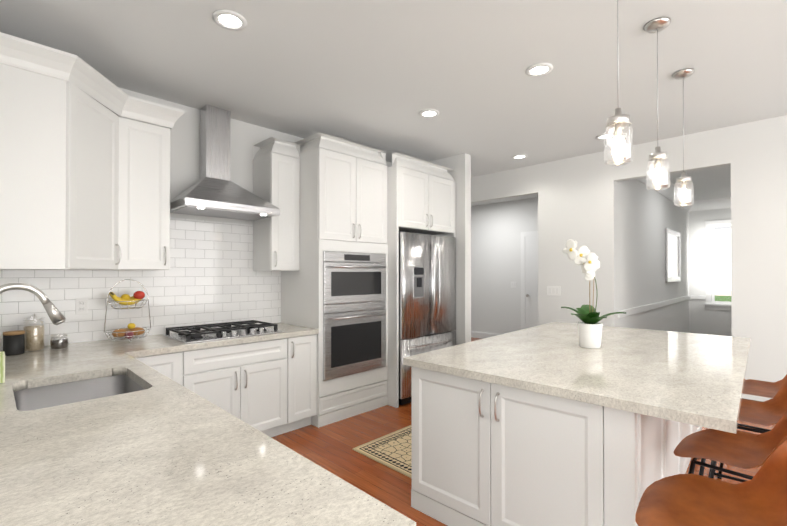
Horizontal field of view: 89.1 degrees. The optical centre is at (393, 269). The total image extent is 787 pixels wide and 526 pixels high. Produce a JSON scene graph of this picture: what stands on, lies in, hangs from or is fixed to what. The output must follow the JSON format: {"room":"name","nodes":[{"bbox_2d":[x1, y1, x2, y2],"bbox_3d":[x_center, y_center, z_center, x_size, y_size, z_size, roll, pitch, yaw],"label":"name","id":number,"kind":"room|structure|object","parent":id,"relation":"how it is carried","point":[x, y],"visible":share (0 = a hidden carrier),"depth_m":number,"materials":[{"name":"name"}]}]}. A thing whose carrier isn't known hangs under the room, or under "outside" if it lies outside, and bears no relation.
{"room":"kitchen","nodes":[
{"label":"kitchen","id":0,"kind":"room"},
{"bbox_2d":[64,52,135,269],"bbox_3d":[-1.835,-0.589,2.456,0.404,1.167,0.318,0,-1,45],"label":"upper cabinet","id":1,"kind":"object","parent":0,"relation":"attached to","point":[100,144],"depth_m":2.46,"materials":[{"name":"white paint"}]},
{"bbox_2d":[67,81,404,224],"bbox_3d":[-0.893,0.010,4.252,0.120,2.740,5.310,0,-1,45],"label":"wall","id":2,"kind":"structure","parent":0,"point":[185,151],"depth_m":3.39,"materials":[{"name":"grey paint"}]},
{"bbox_2d":[0,36,63,269],"bbox_3d":[-2.110,-0.588,2.417,0.728,1.170,0.738,0,-1,45],"label":"upper cabinet","id":3,"kind":"object","parent":2,"relation":"attached to","point":[31,76],"depth_m":2.10,"materials":[{"name":"white paint"}]},
{"bbox_2d":[0,217,280,349],"bbox_3d":[-1.869,0.043,3.171,0.008,0.940,2.158,0,-1,45],"label":"tile backsplash","id":4,"kind":"structure","parent":2,"relation":"attached to","point":[210,276],"depth_m":3.25,"materials":[{"name":"white tile"}]},
{"bbox_2d":[76,298,87,313],"bbox_3d":[-2.200,0.256,2.822,0.008,0.114,0.070,0,-1,45],"label":"outlet","id":5,"kind":"object","parent":4,"relation":"attached to","point":[81,305],"visible":1,"depth_m":2.82,"materials":[{"name":"white plastic"}]},
{"bbox_2d":[136,100,175,269],"bbox_3d":[-1.870,-0.584,2.930,0.348,1.170,0.330,0,-1,45],"label":"upper cabinet","id":6,"kind":"object","parent":2,"relation":"attached to","point":[152,141],"depth_m":2.84,"materials":[{"name":"white paint"}]},
{"bbox_2d":[170,104,279,220],"bbox_3d":[-1.398,-0.910,3.289,0.503,0.909,0.750,0,-1,45],"label":"range hood","id":7,"kind":"object","parent":2,"relation":"attached to","point":[213,191],"visible":0.9,"depth_m":3.30,"materials":[{"name":"silver metal"}]},
{"bbox_2d":[253,137,299,271],"bbox_3d":[-1.090,-0.579,3.720,0.348,1.170,0.289,0,-1,45],"label":"upper cabinet","id":8,"kind":"object","parent":2,"relation":"attached to","point":[276,177],"depth_m":3.61,"materials":[{"name":"white paint"}]},
{"bbox_2d":[392,152,455,235],"bbox_3d":[0.108,-0.804,4.633,0.773,0.746,0.944,0,-1,45],"label":"upper cabinet","id":9,"kind":"object","parent":2,"relation":"attached to","point":[422,203],"depth_m":4.31,"materials":[{"name":"white paint"}]},
{"bbox_2d":[0,0,786,205],"bbox_3d":[1.702,-1.403,3.815,11.000,0.080,14.000,0,-1,45],"label":"ceiling","id":10,"kind":"structure","parent":0,"point":[380,75],"depth_m":2.68,"materials":[{"name":"paint"}]},
{"bbox_2d":[212,9,246,30],"bbox_3d":[-0.897,-1.367,2.193,0.180,0.011,0.180,0,-1,45],"label":"recessed light","id":11,"kind":"object","parent":10,"relation":"in","point":[229,19],"visible":1,"depth_m":2.19,"materials":[{"name":"white plastic"}]},
{"bbox_2d":[419,109,439,117],"bbox_3d":[0.311,-1.359,3.474,0.180,0.011,0.180,0,-1,45],"label":"recessed light","id":12,"kind":"object","parent":10,"relation":"in","point":[428,113],"visible":1,"depth_m":3.47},
{"bbox_2d":[512,154,526,158],"bbox_3d":[1.505,-1.350,4.768,0.180,0.011,0.180,0,-1,45],"label":"recessed light","id":13,"kind":"object","parent":10,"relation":"in","point":[519,156],"visible":0.96,"depth_m":4.77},
{"bbox_2d":[525,63,552,76],"bbox_3d":[0.994,-1.364,2.728,0.180,0.011,0.180,0,-1,45],"label":"recessed light","id":14,"kind":"object","parent":10,"relation":"in","point":[538,69],"visible":1,"depth_m":2.73,"materials":[{"name":"white plastic"}]},
{"bbox_2d":[596,133,614,139],"bbox_3d":[2.160,-1.354,4.065,0.180,0.011,0.180,0,-1,45],"label":"recessed light","id":15,"kind":"object","parent":10,"relation":"in","point":[599,137],"visible":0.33,"depth_m":4.07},
{"bbox_2d":[603,0,633,165],"bbox_3d":[0.958,-0.915,1.707,0.124,0.922,0.124,0,-1,45],"label":"pendant light","id":16,"kind":"object","parent":10,"relation":"hanging from","point":[618,120],"visible":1,"depth_m":1.69,"materials":[{"name":"clear glass"}]},
{"bbox_2d":[644,17,670,190],"bbox_3d":[1.471,-0.911,2.226,0.124,0.922,0.124,0,-1,45],"label":"pendant light","id":17,"kind":"object","parent":10,"relation":"hanging from","point":[657,25],"visible":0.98,"depth_m":2.21,"materials":[{"name":"clear glass"}]},
{"bbox_2d":[672,68,693,206],"bbox_3d":[2.012,-0.908,2.774,0.124,0.922,0.124,0,-1,45],"label":"pendant light","id":18,"kind":"object","parent":10,"relation":"hanging from","point":[683,180],"visible":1,"depth_m":2.76,"materials":[{"name":"clear glass"}]},
{"bbox_2d":[411,153,470,344],"bbox_3d":[0.552,0.015,4.989,0.900,2.740,0.120,0,-1,45],"label":"wall","id":19,"kind":"structure","parent":0,"point":[460,166],"depth_m":4.68,"materials":[{"name":"grey paint"}]},
{"bbox_2d":[471,197,537,333],"bbox_3d":[2.331,0.034,7.765,4.570,2.740,0.120,0,-1,45],"label":"wall","id":20,"kind":"structure","parent":0,"point":[497,229],"depth_m":7.93,"materials":[{"name":"grey paint"}]},
{"bbox_2d":[471,331,500,338],"bbox_3d":[1.582,1.341,8.400,2.340,0.134,0.016,0,-1,45],"label":"baseboard","id":21,"kind":"structure","parent":20,"relation":"attached to","point":[480,335],"depth_m":8.17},
{"bbox_2d":[521,231,537,329],"bbox_3d":[2.739,0.340,7.208,0.980,2.119,0.092,0,-1,45],"label":"hall door","id":22,"kind":"structure","parent":20,"relation":"in","point":[529,279],"depth_m":7.46,"materials":[{"name":"white wood"}]},
{"bbox_2d":[271,337,774,525],"bbox_3d":[1.702,1.407,3.796,11.000,0.060,14.000,0,-1,45],"label":"floor","id":23,"kind":"structure","parent":0,"point":[329,447],"depth_m":2.97,"materials":[{"name":"brown wood"}]},
{"bbox_2d":[136,352,187,387],"bbox_3d":[-1.788,0.962,2.804,0.628,0.817,0.380,0,-1,45],"label":"base cabinet","id":24,"kind":"object","parent":23,"relation":"on","point":[175,365],"depth_m":2.67,"materials":[{"name":"white paint"}]},
{"bbox_2d":[0,340,415,525],"bbox_3d":[-1.290,0.522,1.594,3.036,0.041,0.726,0,-1,45],"label":"countertop","id":25,"kind":"structure","parent":24,"relation":"on","point":[160,453],"depth_m":1.02,"materials":[{"name":"beige stone"}]},
{"bbox_2d":[0,351,4,382],"bbox_3d":[-1.810,0.425,1.779,0.115,0.155,0.115,0,-1,45],"label":"tissue box","id":26,"kind":"object","parent":25,"relation":"on","point":[2,366],"visible":1,"depth_m":1.77,"materials":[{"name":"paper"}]},
{"bbox_2d":[3,330,24,355],"bbox_3d":[-2.288,0.439,2.409,0.098,0.136,0.098,0,-1,45],"label":"canister","id":27,"kind":"object","parent":25,"relation":"on","point":[13,342],"visible":0.94,"depth_m":2.38,"materials":[{"name":"ceramic"}]},
{"bbox_2d":[0,283,65,324],"bbox_3d":[-1.450,0.275,1.557,0.119,0.452,0.273,0,-1,45],"label":"faucet","id":28,"kind":"object","parent":25,"relation":"on","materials":[{"name":"silver metal"}]},
{"bbox_2d":[23,314,44,351],"bbox_3d":[-2.278,0.394,2.533,0.104,0.228,0.104,0,-1,45],"label":"jar","id":29,"kind":"object","parent":25,"relation":"on","point":[34,338],"visible":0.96,"depth_m":2.50,"materials":[{"name":"clear glass"}]},
{"bbox_2d":[50,333,67,349],"bbox_3d":[-2.166,0.459,2.590,0.092,0.099,0.092,0,-1,45],"label":"jar","id":30,"kind":"object","parent":25,"relation":"on","point":[59,343],"visible":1,"depth_m":2.56,"materials":[{"name":"clear glass"}]},
{"bbox_2d":[16,372,143,411],"bbox_3d":[-1.365,0.638,1.749,0.572,0.214,0.442,0,-1,45],"label":"sink","id":31,"kind":"object","parent":25,"relation":"in","point":[108,383],"depth_m":1.94,"materials":[{"name":"silver metal"}]},
{"bbox_2d":[104,279,150,341],"bbox_3d":[-1.899,0.288,2.861,0.235,0.443,0.290,0,-1,45],"label":"wire fruit basket","id":32,"kind":"object","parent":25,"relation":"on","point":[123,338],"visible":0.88,"depth_m":2.83,"materials":[{"name":"silver metal"}]},
{"bbox_2d":[109,291,144,304],"bbox_3d":[-1.904,0.201,2.859,0.135,0.101,0.203,0,-1,45],"label":"fruit","id":33,"kind":"object","parent":32,"relation":"in","point":[137,296],"visible":0.94,"depth_m":2.85,"materials":[{"name":"yellow food"}]},
{"bbox_2d":[112,323,144,338],"bbox_3d":[-1.898,0.434,2.861,0.155,0.104,0.197,0,-1,45],"label":"fruit","id":34,"kind":"object","parent":32,"relation":"in","point":[131,326],"visible":0.85,"depth_m":2.84,"materials":[{"name":"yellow food"}]},
{"bbox_2d":[188,336,291,435],"bbox_3d":[-1.373,0.964,3.224,0.628,0.817,0.800,0,-1,45],"label":"base cabinet","id":35,"kind":"object","parent":23,"relation":"on","point":[253,381],"depth_m":3.07,"materials":[{"name":"white paint"}]},
{"bbox_2d":[108,324,315,355],"bbox_3d":[-1.384,0.533,3.200,0.646,0.041,1.428,0,-1,45],"label":"countertop","id":36,"kind":"structure","parent":35,"relation":"on","point":[160,345],"depth_m":2.94,"materials":[{"name":"beige stone"}]},
{"bbox_2d":[292,336,315,430],"bbox_3d":[-0.991,0.967,3.611,0.628,0.817,0.289,0,-1,45],"label":"base cabinet","id":37,"kind":"object","parent":23,"relation":"on","point":[303,347],"depth_m":3.41,"materials":[{"name":"white paint"}]},
{"bbox_2d":[280,132,391,427],"bbox_3d":[-0.576,0.088,4.006,0.672,2.580,0.845,0,-1,45],"label":"tall cabinet","id":38,"kind":"object","parent":23,"relation":"on","point":[342,288],"depth_m":3.71,"materials":[{"name":"white paint"}]},
{"bbox_2d":[352,425,411,477],"bbox_3d":[0.256,1.367,3.164,0.646,0.009,0.966,0,-1,45],"label":"rug","id":39,"kind":"object","parent":23,"relation":"on","point":[393,450],"visible":0.29,"depth_m":3.02,"materials":[{"name":"beige fabric"}]},
{"bbox_2d":[399,231,455,404],"bbox_3d":[0.163,0.495,4.569,0.872,1.774,0.920,0,-1,45],"label":"refrigerator","id":40,"kind":"object","parent":23,"relation":"on","point":[427,292],"visible":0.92,"depth_m":4.22,"materials":[{"name":"silver metal"}]},
{"bbox_2d":[411,366,698,525],"bbox_3d":[1.271,0.961,2.737,1.218,0.817,2.294,0,-1,45],"label":"kitchen island","id":41,"kind":"object","parent":23,"relation":"on","point":[552,424],"depth_m":1.88,"materials":[{"name":"white paint"}]},
{"bbox_2d":[403,322,750,433],"bbox_3d":[1.373,0.530,2.658,1.540,0.041,2.350,0,-1,45],"label":"island countertop","id":42,"kind":"structure","parent":41,"relation":"on","point":[689,381],"depth_m":2.07,"materials":[{"name":"beige stone"}]},
{"bbox_2d":[561,239,625,348],"bbox_3d":[1.304,0.153,2.638,0.369,0.710,0.435,0,-1,45],"label":"potted orchid","id":43,"kind":"object","parent":42,"relation":"on","point":[590,326],"visible":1,"depth_m":2.60,"materials":[{"name":"white ceramic"}]},
{"bbox_2d":[635,440,786,525],"bbox_3d":[1.072,0.929,1.262,0.512,0.859,0.494,0,-1,40],"label":"stool","id":44,"kind":"object","parent":23,"relation":"on","point":[759,498],"visible":1,"depth_m":1.35,"materials":[{"name":"wood"}]},
{"bbox_2d":[674,411,786,479],"bbox_3d":[1.532,0.933,1.726,0.520,0.859,0.496,0,-1,45],"label":"stool","id":45,"kind":"object","parent":23,"relation":"on","point":[743,449],"visible":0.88,"depth_m":1.79,"materials":[{"name":"wood"}]},
{"bbox_2d":[708,380,786,481],"bbox_3d":[2.012,0.936,2.189,0.529,0.859,0.508,0,-1,45],"label":"stool","id":46,"kind":"object","parent":23,"relation":"on","point":[772,411],"visible":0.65,"depth_m":2.23,"materials":[{"name":"wood"}]},
{"bbox_2d":[717,374,786,478],"bbox_3d":[2.472,0.939,2.616,0.512,0.859,0.494,0,-1,45],"label":"stool","id":47,"kind":"object","parent":23,"relation":"on","point":[762,388],"visible":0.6,"depth_m":2.72,"materials":[{"name":"wood"}]},
{"bbox_2d":[471,115,786,401],"bbox_3d":[2.496,0.012,4.553,9.320,2.740,0.120,0,-1,45],"label":"wall","id":48,"kind":"structure","parent":0,"point":[577,198],"depth_m":4.01,"materials":[{"name":"grey paint"}]},
{"bbox_2d":[547,286,560,295],"bbox_3d":[1.988,0.260,4.961,0.170,0.116,0.008,0,-1,45],"label":"light switch","id":49,"kind":"object","parent":48,"relation":"attached to","point":[554,290],"visible":1,"depth_m":4.95,"materials":[{"name":"white plastic"}]},
{"bbox_2d":[617,179,688,332],"bbox_3d":[4.193,0.024,6.313,0.120,2.740,4.770,0,-1,45],"label":"wall","id":50,"kind":"structure","parent":0,"point":[646,217],"depth_m":5.59,"materials":[{"name":"grey paint"}]},
{"bbox_2d":[618,177,696,317],"bbox_3d":[4.243,0.024,6.179,0.139,2.738,4.650,0,-1,45],"label":"trim","id":51,"kind":"structure","parent":50,"relation":"attached to","point":[669,193],"depth_m":6.19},
{"bbox_2d":[665,228,680,281],"bbox_3d":[4.715,-0.233,6.734,0.030,0.860,1.100,0,-1,45],"label":"mirror","id":52,"kind":"object","parent":50,"relation":"attached to","point":[672,257],"visible":1,"depth_m":6.70,"materials":[{"name":"white mirror"}]},
{"bbox_2d":[689,208,731,335],"bbox_3d":[6.598,0.031,7.205,2.010,2.740,0.120,0,-1,45],"label":"wall","id":53,"kind":"structure","parent":0,"point":[702,320],"depth_m":7.74,"materials":[{"name":"grey paint"}]},
{"bbox_2d":[697,197,730,299],"bbox_3d":[6.558,0.030,7.078,1.890,2.738,0.115,0,-1,45],"label":"trim","id":54,"kind":"structure","parent":53,"relation":"attached to","point":[709,204],"depth_m":7.58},
{"bbox_2d":[704,219,730,309],"bbox_3d":[6.361,-0.096,7.372,0.990,1.695,0.118,0,-1,45],"label":"window","id":55,"kind":"structure","parent":53,"relation":"in","point":[711,302],"depth_m":7.63,"materials":[{"name":"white glass"}]}
]}

